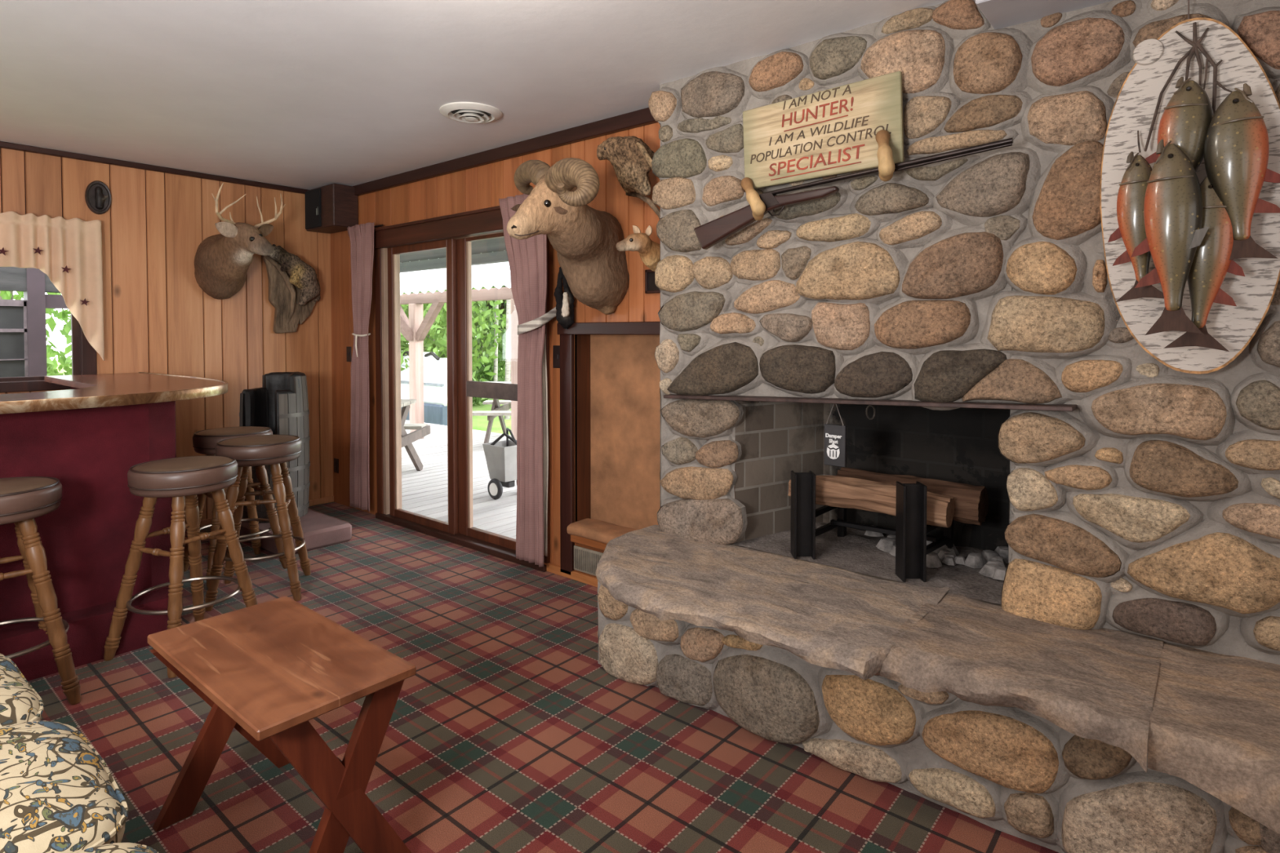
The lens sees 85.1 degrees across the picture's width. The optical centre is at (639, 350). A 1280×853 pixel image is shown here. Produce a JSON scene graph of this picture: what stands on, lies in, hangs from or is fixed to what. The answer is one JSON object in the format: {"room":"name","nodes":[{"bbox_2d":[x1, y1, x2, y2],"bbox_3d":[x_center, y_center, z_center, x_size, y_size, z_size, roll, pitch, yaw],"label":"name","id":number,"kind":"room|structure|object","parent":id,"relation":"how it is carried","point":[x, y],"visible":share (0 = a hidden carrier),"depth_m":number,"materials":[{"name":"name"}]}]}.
{"room":"living room","nodes":[
{"label":"living room","id":0,"kind":"room"},
{"bbox_2d":[0,147,333,522],"bbox_3d":[-4.370,0.037,3.458,0.120,2.487,5.740,1,2,40],"label":"wall","id":1,"kind":"structure","parent":0,"point":[157,318],"depth_m":4.84,"materials":[{"name":"brown wood"}]},
{"bbox_2d":[0,313,97,392],"bbox_3d":[-4.011,-0.254,3.813,0.090,1.010,1.655,1,2,40],"label":"window","id":2,"kind":"structure","parent":1,"relation":"in","point":[84,361],"depth_m":4.38,"materials":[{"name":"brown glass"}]},
{"bbox_2d":[84,180,111,214],"bbox_3d":[-3.443,-0.975,4.431,0.048,0.212,0.134,1,2,40],"label":"oval plaque","id":3,"kind":"object","parent":1,"relation":"attached to","point":[98,198],"visible":1,"depth_m":4.42,"materials":[{"name":"paint"}]},
{"bbox_2d":[0,141,307,194],"bbox_3d":[-4.312,-1.188,3.380,0.030,0.035,5.740,1,2,40],"label":"trim","id":4,"kind":"structure","parent":1,"relation":"attached to","point":[6,145],"depth_m":4.60,"materials":[{"name":"brown wood"}]},
{"bbox_2d":[194,182,285,299],"bbox_3d":[-2.818,-0.727,4.870,0.718,0.731,0.485,1,2,40],"label":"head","id":5,"kind":"object","parent":1,"relation":"attached to","point":[222,262],"visible":1,"depth_m":4.76},
{"bbox_2d":[185,495,333,529],"bbox_3d":[-4.319,1.256,3.447,0.012,0.050,5.740,1,2,40],"label":"baseboard","id":6,"kind":"structure","parent":1,"relation":"attached to","point":[329,499],"depth_m":5.54,"materials":[{"name":"brown wood"}]},
{"bbox_2d":[262,244,320,333],"bbox_3d":[-2.621,-0.461,5.272,0.217,0.658,0.438,1,2,40],"label":"animal","id":7,"kind":"object","parent":1,"relation":"attached to","point":[294,286],"visible":0.9,"depth_m":5.26},
{"bbox_3d":[-3.993,-0.772,3.774,0.012,0.012,1.698,1,2,40],"label":"rod","id":8,"kind":"object","parent":1,"relation":"attached to","visible":0},
{"bbox_2d":[0,211,104,360],"bbox_3d":[-3.958,-0.363,3.749,0.073,0.886,1.731,1,2,40],"label":"valance","id":9,"kind":"object","parent":8,"relation":"hanging from","point":[68,251],"visible":1,"depth_m":4.29,"materials":[{"name":"beige fabric"}]},
{"bbox_2d":[56,351,511,435],"bbox_3d":[-6.471,1.028,31.391,70.000,0.001,80.000,1,2,40],"label":"ground","id":10,"kind":"structure","parent":0,"point":[479,422],"depth_m":14.48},
{"bbox_2d":[0,266,67,377],"bbox_3d":[-4.589,0.180,5.470,0.160,2.900,1.488,1,2,40],"label":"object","id":11,"kind":"object","parent":10,"relation":"on","point":[23,335],"visible":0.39,"depth_m":5.29,"materials":[{"name":"grey"}]},
{"bbox_2d":[0,290,71,374],"bbox_3d":[-12.916,-2.715,13.880,6.537,8.394,6.774,1,2,40],"label":"leafy tree","id":12,"kind":"object","parent":10,"relation":"on","point":[63,315],"visible":0.02,"depth_m":14.46,"materials":[{"name":"green plant"}]},
{"bbox_2d":[46,350,71,375],"bbox_3d":[-8.429,0.745,9.453,1.733,1.826,1.661,1,2,40],"label":"bush","id":13,"kind":"object","parent":10,"relation":"on","point":[51,371],"visible":0.06,"depth_m":9.67,"materials":[{"name":"green plant"}]},
{"bbox_2d":[58,355,71,375],"bbox_3d":[-7.543,0.618,10.486,2.228,2.046,2.221,1,2,40],"label":"bush","id":14,"kind":"object","parent":10,"relation":"on","point":[64,358],"visible":0.02,"depth_m":9.66,"materials":[{"name":"green plant"}]},
{"bbox_2d":[400,351,447,426],"bbox_3d":[-5.183,0.625,14.195,4.920,1.430,0.700,1,2,40],"label":"pontoon boat","id":15,"kind":"object","parent":10,"relation":"on","point":[435,368],"visible":0.27,"depth_m":12.66,"materials":[{"name":"white metal"}]},
{"bbox_2d":[400,288,475,371],"bbox_3d":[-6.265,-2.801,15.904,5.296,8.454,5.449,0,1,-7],"label":"leafy tree","id":16,"kind":"object","parent":10,"relation":"on","point":[411,292],"visible":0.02,"depth_m":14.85,"materials":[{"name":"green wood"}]},
{"bbox_2d":[400,286,506,381],"bbox_3d":[-4.623,-0.582,15.326,3.716,4.597,3.331,1,2,40],"label":"bush","id":17,"kind":"object","parent":10,"relation":"on","point":[480,319],"visible":0.12,"depth_m":15.36,"materials":[{"name":"green plant"}]},
{"bbox_2d":[423,284,503,352],"bbox_3d":[-6.165,-3.393,20.061,6.106,9.432,6.026,1,2,40],"label":"leafy tree","id":18,"kind":"object","parent":10,"relation":"on","point":[484,302],"visible":0.02,"depth_m":20.10,"materials":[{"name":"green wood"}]},
{"bbox_2d":[437,286,506,349],"bbox_3d":[-5.851,-4.060,23.219,5.508,10.606,5.949,1,2,40],"label":"leafy tree","id":19,"kind":"object","parent":10,"relation":"on","point":[501,286],"visible":0.02,"depth_m":22.98,"materials":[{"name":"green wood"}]},
{"bbox_2d":[439,301,511,405],"bbox_3d":[-4.176,0.047,17.547,1.892,2.933,2.001,0,1,-12],"label":"leafy tree","id":20,"kind":"object","parent":10,"relation":"on","point":[501,357],"visible":0.24,"depth_m":17.29,"materials":[{"name":"green plant"}]},
{"bbox_2d":[476,301,504,354],"bbox_3d":[-5.590,-4.902,26.317,7.401,12.137,7.963,1,2,40],"label":"leafy tree","id":21,"kind":"object","parent":10,"relation":"on","point":[502,304],"visible":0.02,"depth_m":24.98,"materials":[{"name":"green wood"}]},
{"bbox_2d":[475,284,506,333],"bbox_3d":[-3.940,-3.998,24.710,6.654,10.410,6.610,1,2,40],"label":"leafy tree","id":22,"kind":"object","parent":10,"relation":"on","point":[504,303],"visible":0.02,"depth_m":23.35,"materials":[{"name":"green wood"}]},
{"bbox_2d":[478,285,506,354],"bbox_3d":[-3.685,-4.603,26.487,7.548,11.577,7.033,0,1,-15],"label":"leafy tree","id":23,"kind":"object","parent":10,"relation":"on","point":[504,312],"visible":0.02,"depth_m":24.27,"materials":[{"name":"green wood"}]},
{"bbox_2d":[493,286,498,381],"bbox_3d":[-3.492,-2.945,16.611,2.848,8.690,2.812,1,2,40],"label":"birch tree","id":24,"kind":"object","parent":10,"relation":"on","point":[495,361],"visible":0.02,"depth_m":16.59,"materials":[{"name":"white wood"}]},
{"bbox_2d":[497,328,511,376],"bbox_3d":[-5.357,-5.370,29.260,8.230,13.558,8.234,1,2,40],"label":"leafy tree","id":25,"kind":"object","parent":10,"relation":"on","point":[500,329],"visible":0.02,"depth_m":28.55,"materials":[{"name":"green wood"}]},
{"bbox_2d":[504,299,511,419],"bbox_3d":[-2.791,-2.577,14.695,2.709,8.052,2.993,1,2,40],"label":"birch tree","id":26,"kind":"object","parent":10,"relation":"on","point":[508,345],"visible":0.02,"depth_m":14.66,"materials":[{"name":"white wood"}]},
{"bbox_2d":[0,0,947,190],"bbox_3d":[-1.245,-1.142,0.868,8.060,0.001,5.790,1,2,40],"label":"ceiling","id":27,"kind":"structure","parent":0,"point":[308,95],"depth_m":2.95,"materials":[{"name":"white paint"}]},
{"bbox_2d":[439,102,502,124],"bbox_3d":[-0.855,-1.187,3.530,0.310,0.044,0.310,1,2,40],"label":"ceiling vent","id":28,"kind":"object","parent":27,"relation":"in","point":[462,112],"visible":1,"depth_m":3.49,"materials":[{"name":"white paint"}]},
{"bbox_2d":[330,122,735,565],"bbox_3d":[0.631,0.045,3.120,8.010,2.487,0.125,1,2,40],"label":"wall","id":29,"kind":"structure","parent":0,"point":[482,187],"depth_m":3.92,"materials":[{"name":"brown wood"}]},
{"bbox_2d":[304,183,358,233],"bbox_3d":[-2.383,-1.090,5.367,0.445,0.313,0.213,1,2,40],"label":"loudspeaker","id":30,"kind":"object","parent":29,"relation":"attached to","point":[332,208],"visible":0.95,"depth_m":5.26,"materials":[{"name":"brown wood"}]},
{"bbox_2d":[304,187,321,229],"bbox_3d":[-2.511,-1.089,5.353,0.243,0.289,0.016,1,2,40],"label":"grille","id":31,"kind":"object","parent":30,"relation":"attached to","point":[313,197],"depth_m":5.33,"materials":[{"name":"fabric"}]},
{"bbox_2d":[333,457,338,473],"bbox_3d":[-2.447,0.924,5.608,0.070,0.115,0.011,1,2,40],"label":"wall outlet","id":32,"kind":"object","parent":29,"relation":"attached to","point":[335,460],"visible":1,"depth_m":5.60,"materials":[{"name":"black plastic"}]},
{"bbox_2d":[346,346,351,361],"bbox_3d":[-2.277,0.026,5.444,0.070,0.118,0.013,1,2,40],"label":"switch plate","id":33,"kind":"object","parent":29,"relation":"attached to","point":[348,353],"visible":0.96,"depth_m":5.44,"materials":[{"name":"brown plastic"}]},
{"bbox_2d":[373,224,383,227],"bbox_3d":[-2.025,-0.902,5.178,0.496,0.022,0.064,1,2,40],"label":"curtain rod","id":34,"kind":"object","parent":29,"relation":"attached to","point":[380,225],"visible":0.13,"depth_m":5.02,"materials":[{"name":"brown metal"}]},
{"bbox_2d":[346,222,373,511],"bbox_3d":[-2.055,0.125,5.141,0.116,2.108,0.385,-1,2,-35],"label":"curtain","id":35,"kind":"object","parent":34,"relation":"hanging from","point":[362,236],"visible":1,"depth_m":5.13,"materials":[{"name":"fabric"}]},
{"bbox_2d":[373,205,550,572],"bbox_3d":[-1.222,0.189,4.610,1.890,2.125,0.195,1,2,40],"label":"door","id":36,"kind":"structure","parent":29,"relation":"in","point":[455,233],"depth_m":4.61,"materials":[{"name":"brown wood"}]},
{"bbox_2d":[352,107,657,195],"bbox_3d":[-1.113,-1.194,4.432,3.610,0.075,0.035,1,2,40],"label":"trim","id":37,"kind":"structure","parent":29,"relation":"attached to","point":[641,117],"depth_m":4.08,"materials":[{"name":"brown wood"}]},
{"bbox_2d":[498,194,556,566],"bbox_3d":[-0.676,0.158,3.955,0.411,2.092,0.141,1,2,30],"label":"curtain","id":38,"kind":"object","parent":29,"relation":"hanging from","point":[527,258],"visible":0.92,"depth_m":3.94,"materials":[{"name":"pink fabric"}]},
{"bbox_2d":[552,345,559,368],"bbox_3d":[-0.465,0.034,3.939,0.085,0.128,0.013,1,2,40],"label":"switch plate","id":39,"kind":"object","parent":29,"relation":"attached to","point":[556,348],"visible":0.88,"depth_m":3.95,"materials":[{"name":"brown plastic"}]},
{"bbox_2d":[554,266,574,328],"bbox_3d":[-0.415,-0.303,3.816,0.094,0.369,0.192,-1,2,-31],"label":"animal","id":40,"kind":"object","parent":29,"relation":"hanging from","point":[565,300],"visible":0.97,"depth_m":3.79},
{"bbox_2d":[560,334,574,574],"bbox_3d":[-0.407,0.559,3.893,0.092,1.380,0.030,1,2,40],"label":"trim","id":41,"kind":"structure","parent":29,"relation":"attached to","point":[566,366],"depth_m":3.88,"materials":[{"name":"brown wood"}]},
{"bbox_2d":[506,157,629,315],"bbox_3d":[-0.384,-0.553,3.330,0.579,0.747,1.102,0,1,9],"label":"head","id":42,"kind":"object","parent":29,"relation":"attached to","point":[584,238],"visible":0.97,"depth_m":3.26},
{"bbox_2d":[543,562,597,586],"bbox_3d":[-0.159,1.252,3.705,1.035,0.045,0.030,1,2,40],"label":"baseboard","id":43,"kind":"structure","parent":29,"relation":"attached to","point":[551,567],"depth_m":3.86,"materials":[{"name":"brown wood"}]},
{"bbox_2d":[556,321,660,334],"bbox_3d":[-0.089,-0.116,3.599,0.935,0.065,0.050,1,2,40],"label":"trim","id":44,"kind":"structure","parent":29,"relation":"attached to","point":[624,327],"depth_m":3.61,"materials":[{"name":"brown wood"}]},
{"bbox_2d":[596,136,660,218],"bbox_3d":[-0.054,-0.829,3.349,0.326,0.399,0.244,0,1,11],"label":"mount","id":45,"kind":"object","parent":29,"relation":"attached to","point":[630,157],"visible":0.95,"depth_m":3.30,"materials":[{"name":"fur"}]},
{"bbox_2d":[615,225,660,271],"bbox_3d":[0.034,-0.487,3.318,0.120,0.209,0.384,1,2,40],"label":"deer mount","id":46,"kind":"object","parent":29,"relation":"attached to","point":[649,251],"visible":0.77,"depth_m":3.25,"materials":[{"name":"fur"}]},
{"bbox_2d":[644,269,660,293],"bbox_3d":[0.082,-0.347,3.470,0.136,0.119,0.022,1,2,40],"label":"picture frame","id":47,"kind":"object","parent":29,"relation":"attached to","point":[651,287],"visible":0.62,"depth_m":3.49,"materials":[{"name":"brown wood"}]},
{"bbox_2d":[648,271,659,293],"bbox_3d":[0.085,-0.347,3.474,0.136,0.119,0.012,1,2,40],"label":"picture","id":48,"kind":"object","parent":47,"relation":"attached to","point":[652,288],"depth_m":3.49},
{"bbox_2d":[27,502,1059,852],"bbox_3d":[-1.254,1.344,0.919,8.060,0.001,5.760,1,2,40],"label":"floor","id":49,"kind":"structure","parent":0,"point":[509,733],"depth_m":2.28,"materials":[{"name":"carpet"}]},
{"bbox_2d":[0,476,80,705],"bbox_3d":[-2.370,0.897,2.555,0.433,0.819,0.433,1,2,43],"label":"bar stool","id":50,"kind":"object","parent":49,"relation":"on","point":[23,500],"visible":0.98,"depth_m":2.55,"materials":[{"name":"brown wood"}]},
{"bbox_2d":[0,653,159,852],"bbox_3d":[-1.574,0.907,1.133,2.327,0.863,1.163,1,2,40],"label":"sofa","id":51,"kind":"object","parent":49,"relation":"on","point":[58,794],"visible":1,"depth_m":1.41,"materials":[{"name":"fabric"}]},
{"bbox_2d":[0,653,40,726],"bbox_3d":[-1.970,0.945,1.633,0.617,0.194,0.810,1,2,40],"label":"seat cushion","id":52,"kind":"object","parent":51,"relation":"on","point":[20,702],"depth_m":1.78,"materials":[{"name":"fabric"}]},
{"bbox_2d":[0,720,125,852],"bbox_3d":[-1.481,0.955,1.248,0.632,0.198,0.841,1,2,40],"label":"seat cushion","id":53,"kind":"object","parent":51,"relation":"on","point":[58,794],"depth_m":1.39,"materials":[{"name":"fabric"}]},
{"bbox_2d":[73,842,154,852],"bbox_3d":[-1.001,0.965,0.847,0.618,0.191,0.837,1,2,40],"label":"seat cushion","id":54,"kind":"object","parent":51,"relation":"on","point":[98,847],"depth_m":1.26,"materials":[{"name":"fabric"}]},
{"bbox_2d":[0,372,227,680],"bbox_3d":[-3.678,0.746,2.601,1.982,1.112,3.676,1,2,40],"label":"bar counter","id":55,"kind":"object","parent":49,"relation":"on","point":[88,436],"depth_m":2.98,"materials":[{"name":"red carpet"}]},
{"bbox_2d":[0,373,225,401],"bbox_3d":[-3.687,0.211,2.587,1.970,0.033,3.664,1,2,40],"label":"countertop","id":56,"kind":"structure","parent":55,"relation":"on","point":[96,384],"depth_m":3.56,"materials":[{"name":"brown stone"}]},
{"bbox_2d":[103,455,257,678],"bbox_3d":[-1.969,0.885,3.021,0.433,0.819,0.433,1,2,22],"label":"bar stool","id":57,"kind":"object","parent":49,"relation":"on","point":[181,479],"visible":0.95,"depth_m":2.93,"materials":[{"name":"wood"}]},
{"bbox_2d":[183,426,287,587],"bbox_3d":[-2.344,0.860,4.027,0.433,0.819,0.433,1,2,40],"label":"bar stool","id":58,"kind":"object","parent":49,"relation":"on","point":[204,442],"visible":0.46,"depth_m":4.00,"materials":[{"name":"wood"}]},
{"bbox_2d":[204,434,311,611],"bbox_3d":[-2.006,0.868,3.682,0.433,0.819,0.433,0,2,-19],"label":"bar stool","id":59,"kind":"object","parent":49,"relation":"on","point":[275,451],"visible":0.81,"depth_m":3.58,"materials":[{"name":"wood"}]},
{"bbox_2d":[147,595,416,852],"bbox_3d":[-0.987,1.065,1.900,0.751,0.510,0.428,1,2,40],"label":"coffee table","id":60,"kind":"object","parent":49,"relation":"on","point":[264,670],"visible":1,"depth_m":1.77,"materials":[{"name":"brown wood"}]},
{"bbox_2d":[239,509,351,554],"bbox_3d":[-2.380,1.190,4.689,0.890,0.120,0.470,1,2,40],"label":"platform","id":61,"kind":"object","parent":49,"relation":"on","point":[319,530],"visible":0.34,"depth_m":4.49,"materials":[{"name":"carpet"}]},
{"bbox_2d":[239,371,310,523],"bbox_3d":[-2.494,0.638,4.764,0.433,0.978,0.432,1,2,40],"label":"barrel chair","id":62,"kind":"object","parent":61,"relation":"on","point":[281,405],"visible":0.53,"depth_m":4.70,"materials":[{"name":"wood"}]},
{"bbox_2d":[241,386,268,426],"bbox_3d":[-2.645,0.462,4.787,0.102,0.415,0.214,0,1,11],"label":"speaker","id":63,"kind":"object","parent":62,"relation":"on","point":[255,402],"depth_m":4.74,"materials":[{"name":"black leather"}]},
{"bbox_2d":[275,389,293,435],"bbox_3d":[-2.379,0.465,4.648,0.092,0.412,0.110,1,2,40],"label":"cushion","id":64,"kind":"object","parent":62,"relation":"on","point":[283,398],"depth_m":4.61,"materials":[{"name":"grey fabric"}]},
{"bbox_2d":[567,518,637,577],"bbox_3d":[-0.038,1.098,3.666,0.780,0.286,0.200,1,2,40],"label":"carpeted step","id":65,"kind":"structure","parent":49,"relation":"on","point":[588,533],"depth_m":3.77,"materials":[{"name":"brown wood"}]},
{"bbox_2d":[573,545,603,576],"bbox_3d":[-0.258,1.150,3.780,0.285,0.135,0.017,1,2,40],"label":"floor register","id":66,"kind":"object","parent":65,"relation":"attached to","point":[585,560],"visible":0.62,"depth_m":3.80,"materials":[{"name":"beige metal"}]},
{"bbox_2d":[595,0,1279,852],"bbox_3d":[1.729,0.061,1.706,4.495,2.531,1.250,1,2,40],"label":"stone fireplace","id":67,"kind":"object","parent":49,"relation":"on","point":[1117,691],"depth_m":2.19,"materials":[{"name":"stone"}]},
{"bbox_2d":[740,177,765,220],"bbox_3d":[0.438,-0.595,2.737,0.077,0.179,0.236,0,1,-7],"label":"hook","id":68,"kind":"object","parent":67,"relation":"attached to","point":[757,206],"visible":1,"depth_m":2.65,"materials":[{"name":"beige wood"}]},
{"bbox_2d":[693,137,1013,249],"bbox_3d":[0.684,-0.533,2.507,1.181,0.253,0.038,1,2,40],"label":"gun","id":69,"kind":"object","parent":68,"relation":"on","point":[708,234],"visible":0.87,"depth_m":2.59,"materials":[{"name":"wood"}]},
{"bbox_2d":[742,71,903,189],"bbox_3d":[0.656,-0.798,2.579,0.629,0.323,0.030,1,2,40],"label":"wooden sign","id":70,"kind":"object","parent":67,"relation":"attached to","point":[833,131],"visible":0.98,"depth_m":2.55,"materials":[{"name":"paint"}]},
{"bbox_2d":[823,404,846,467],"bbox_3d":[0.729,0.305,2.602,0.084,0.250,0.028,1,2,40],"label":"hanging sign","id":71,"kind":"object","parent":67,"relation":"hanging from","point":[835,435],"visible":0.94,"depth_m":2.60,"materials":[{"name":"black metal"}]},
{"bbox_2d":[787,475,955,527],"bbox_3d":[0.891,0.575,2.735,0.620,0.135,0.142,1,2,40],"label":"log","id":72,"kind":"object","parent":67,"relation":"on","point":[830,491],"visible":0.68,"depth_m":2.69,"materials":[{"name":"brown wood"}]},
{"bbox_2d":[875,129,894,181],"bbox_3d":[0.841,-0.672,2.402,0.056,0.184,0.195,0,1,13],"label":"hook","id":73,"kind":"object","parent":67,"relation":"attached to","point":[886,162],"visible":0.99,"depth_m":2.33,"materials":[{"name":"beige wood"}]},
{"bbox_2d":[835,466,988,525],"bbox_3d":[1.062,0.567,2.768,0.563,0.146,0.159,1,2,40],"label":"log","id":74,"kind":"object","parent":67,"relation":"on","point":[971,501],"visible":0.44,"depth_m":2.62,"materials":[{"name":"brown wood"}]},
{"bbox_2d":[864,524,1008,580],"bbox_3d":[1.165,0.778,2.750,0.661,0.056,0.342,1,2,40],"label":"heap","id":75,"kind":"object","parent":67,"relation":"on","point":[993,565],"visible":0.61,"depth_m":2.64,"materials":[{"name":"grey stone"}]},
{"bbox_2d":[1100,0,1279,373],"bbox_3d":[1.458,-0.479,1.847,0.412,1.087,0.218,1,2,40],"label":"plaque","id":76,"kind":"object","parent":67,"relation":"hanging from","point":[1190,175],"visible":1,"depth_m":1.83,"materials":[{"name":"white wood"}]},
{"bbox_2d":[975,0,1113,29],"bbox_3d":[2.299,-1.083,1.236,3.075,0.137,0.360,1,2,40],"label":"ceiling","id":77,"kind":"structure","parent":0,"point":[1001,14],"depth_m":2.11,"materials":[{"name":"paint"}]},
{"label":"outside","id":78,"kind":"structure","parent":0,"visible":0},
{"bbox_2d":[401,419,516,538],"bbox_3d":[-2.836,1.237,8.357,13.006,0.040,3.510,1,2,40],"label":"deck","id":79,"kind":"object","parent":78,"point":[424,492],"visible":0.09,"depth_m":6.41,"materials":[{"name":"grey wood"}]},
{"bbox_2d":[400,399,430,471],"bbox_3d":[-2.933,0.897,6.701,1.398,0.792,1.600,0,1,0],"label":"picnic table","id":80,"kind":"object","parent":79,"relation":"on","point":[423,430],"visible":0.23,"depth_m":6.97,"materials":[{"name":"grey wood"}]},
{"bbox_2d":[400,237,518,439],"bbox_3d":[-2.824,-0.077,7.716,11.800,2.620,2.510,1,2,40],"label":"porch roof","id":81,"kind":"structure","parent":79,"relation":"on","point":[425,271],"depth_m":8.36,"materials":[{"name":"white wood"}]},
{"bbox_2d":[472,381,511,443],"bbox_3d":[-1.321,0.832,9.299,1.800,0.792,1.600,0,1,0],"label":"picnic table","id":82,"kind":"object","parent":79,"relation":"on","point":[497,410],"visible":0.19,"depth_m":9.12,"materials":[{"name":"grey wood"}]},
{"bbox_2d":[482,427,516,499],"bbox_3d":[-1.163,0.979,6.122,0.366,0.589,0.364,1,2,40],"label":"spreader","id":83,"kind":"object","parent":79,"relation":"on","point":[500,456],"visible":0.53,"depth_m":6.02,"materials":[{"name":"grey plastic"}]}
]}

